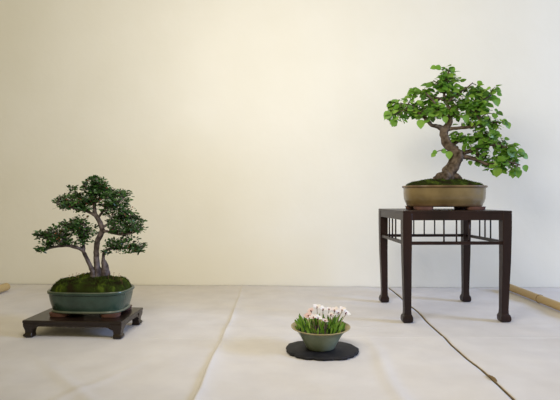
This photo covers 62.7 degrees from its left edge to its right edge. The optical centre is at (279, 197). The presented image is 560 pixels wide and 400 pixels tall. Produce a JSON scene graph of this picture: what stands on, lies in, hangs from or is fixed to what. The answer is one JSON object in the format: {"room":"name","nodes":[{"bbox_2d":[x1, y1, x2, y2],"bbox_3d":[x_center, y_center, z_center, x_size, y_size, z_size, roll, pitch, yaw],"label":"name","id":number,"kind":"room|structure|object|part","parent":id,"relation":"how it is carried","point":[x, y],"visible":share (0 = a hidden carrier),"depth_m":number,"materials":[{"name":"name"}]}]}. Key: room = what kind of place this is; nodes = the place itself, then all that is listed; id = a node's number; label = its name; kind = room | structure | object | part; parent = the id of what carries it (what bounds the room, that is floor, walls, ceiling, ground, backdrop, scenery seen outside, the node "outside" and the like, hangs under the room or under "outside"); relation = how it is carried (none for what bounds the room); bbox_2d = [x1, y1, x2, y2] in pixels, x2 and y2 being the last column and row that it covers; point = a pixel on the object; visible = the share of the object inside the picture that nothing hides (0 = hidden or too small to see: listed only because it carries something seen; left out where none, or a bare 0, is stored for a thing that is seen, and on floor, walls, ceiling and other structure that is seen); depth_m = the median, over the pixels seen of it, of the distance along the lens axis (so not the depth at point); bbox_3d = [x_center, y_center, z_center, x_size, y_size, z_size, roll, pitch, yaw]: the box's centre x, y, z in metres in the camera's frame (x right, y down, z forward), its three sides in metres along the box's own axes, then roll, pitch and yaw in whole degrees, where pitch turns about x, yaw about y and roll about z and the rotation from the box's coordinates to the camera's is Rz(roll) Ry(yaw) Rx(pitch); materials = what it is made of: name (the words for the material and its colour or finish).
{"room":"bonsai exhibition room","nodes":[
{"label":"bonsai exhibition room","id":0,"kind":"room"},
{"bbox_2d":[0,0,559,287],"bbox_3d":[0.002,-1.085,2.672,6.808,3.232,0.125,0,0,2],"label":"wall","id":1,"kind":"structure","parent":0,"point":[252,140],"depth_m":2.62,"materials":[{"name":"paint"}]},
{"bbox_2d":[391,290,512,399],"bbox_3d":[0.000,0.568,1.100,6.800,0.104,3.400,0,0,0],"label":"floor","id":2,"kind":"structure","parent":0,"point":[391,290],"depth_m":1.55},
{"bbox_2d":[0,284,511,399],"bbox_3d":[-0.997,0.497,1.531,3.206,0.021,2.362,0,0,0],"label":"cloth","id":3,"kind":"object","parent":2,"relation":"on","point":[227,342],"visible":0.84,"depth_m":1.49,"materials":[{"name":"fabric"}]},
{"bbox_2d":[0,283,9,292],"bbox_3d":[-1.468,0.476,1.822,0.046,0.046,1.304,0,0,0],"label":"bamboo pole","id":4,"kind":"object","parent":3,"relation":"on","point":[6,286],"visible":1,"depth_m":2.43,"materials":[{"name":"brown wood"}]},
{"bbox_2d":[22,307,142,338],"bbox_3d":[-0.733,0.468,1.738,0.362,0.062,0.216,0,0,3],"label":"display stand","id":5,"kind":"object","parent":3,"relation":"on","point":[117,325],"visible":0.83,"depth_m":1.64,"materials":[{"name":"wood"}]},
{"bbox_3d":[-0.896,0.472,1.661,0.042,0.053,0.042,0,0,3],"label":"leg","id":6,"kind":"part","parent":5,"relation":"part of","materials":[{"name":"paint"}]},
{"bbox_2d":[32,175,147,317],"bbox_3d":[-0.710,0.173,1.752,0.417,0.525,0.199,0,0,3],"label":"bonsai","id":7,"kind":"object","parent":5,"relation":"on","point":[96,291],"visible":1,"depth_m":1.72,"materials":[{"name":"green plant"}]},
{"bbox_2d":[47,284,134,317],"bbox_3d":[-0.716,0.389,1.752,0.304,0.094,0.200,0,0,0],"label":"pot","id":8,"kind":"object","parent":7,"relation":"attached to","point":[109,302],"depth_m":1.67,"materials":[{"name":"ceramic"}]},
{"bbox_3d":[-0.579,0.472,1.643,0.042,0.053,0.042,0,0,3],"label":"leg","id":9,"kind":"part","parent":5,"relation":"part of","materials":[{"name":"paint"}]},
{"bbox_3d":[-0.570,0.472,1.815,0.042,0.053,0.042,0,0,3],"label":"leg","id":10,"kind":"part","parent":5,"relation":"part of","materials":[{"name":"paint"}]},
{"bbox_2d":[286,341,358,360],"bbox_3d":[0.138,0.494,1.498,0.240,0.010,0.184,0,0,4],"label":"slab","id":11,"kind":"object","parent":3,"relation":"on","point":[298,349],"visible":0.79,"depth_m":1.46,"materials":[{"name":"black stone"}]},
{"bbox_2d":[291,304,350,351],"bbox_3d":[0.133,0.420,1.506,0.194,0.138,0.194,0,0,0],"label":"flower bowl","id":12,"kind":"object","parent":11,"relation":"on","point":[318,333],"visible":1,"depth_m":1.47,"materials":[{"name":"green ceramic"}]},
{"bbox_3d":[0.089,0.374,1.474,0.023,0.016,0.031,0,0,-14],"label":"flower","id":13,"kind":"part","parent":12,"relation":"part of","materials":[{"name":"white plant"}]},
{"bbox_2d":[389,288,559,399],"bbox_3d":[1.577,0.498,1.467,2.046,0.019,2.234,0,0,0],"label":"cloth","id":14,"kind":"object","parent":2,"relation":"on","point":[521,355],"visible":0.88,"depth_m":1.71,"materials":[{"name":"fabric"}]},
{"bbox_2d":[379,208,511,322],"bbox_3d":[0.704,0.275,2.037,0.440,0.448,0.406,0,0,-2],"label":"display stand","id":15,"kind":"object","parent":14,"relation":"on","point":[406,216],"visible":0.99,"depth_m":1.85,"materials":[{"name":"brown wood"}]},
{"bbox_3d":[0.499,0.279,2.213,0.042,0.440,0.042,0,0,-2],"label":"leg","id":16,"kind":"part","parent":15,"relation":"part of","materials":[{"name":"brown wood"}]},
{"bbox_3d":[0.510,0.279,1.849,0.042,0.440,0.042,0,0,-2],"label":"leg","id":17,"kind":"part","parent":15,"relation":"part of","materials":[{"name":"brown wood"}]},
{"bbox_2d":[383,64,527,209],"bbox_3d":[0.765,-0.270,2.036,0.639,0.641,0.245,0,0,0],"label":"bonsai","id":18,"kind":"object","parent":15,"relation":"on","point":[447,188],"visible":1,"depth_m":2.00,"materials":[{"name":"green plant"}]},
{"bbox_2d":[402,185,487,209],"bbox_3d":[0.726,-0.002,2.037,0.361,0.104,0.236,0,0,0],"label":"pot","id":19,"kind":"object","parent":18,"relation":"attached to","point":[416,197],"depth_m":1.94,"materials":[{"name":"ceramic"}]},
{"bbox_3d":[0.897,0.279,2.224,0.042,0.440,0.042,0,0,-2],"label":"leg","id":20,"kind":"part","parent":15,"relation":"part of","materials":[{"name":"brown wood"}]},
{"bbox_3d":[0.907,0.279,1.861,0.042,0.440,0.042,0,0,-2],"label":"leg","id":21,"kind":"part","parent":15,"relation":"part of","materials":[{"name":"brown wood"}]},
{"bbox_2d":[510,284,559,310],"bbox_3d":[1.232,0.478,1.727,0.042,0.042,1.504,0,0,0],"label":"bamboo pole","id":22,"kind":"object","parent":14,"relation":"on","point":[533,296],"visible":0.91,"depth_m":2.18,"materials":[{"name":"brown wood"}]}
]}

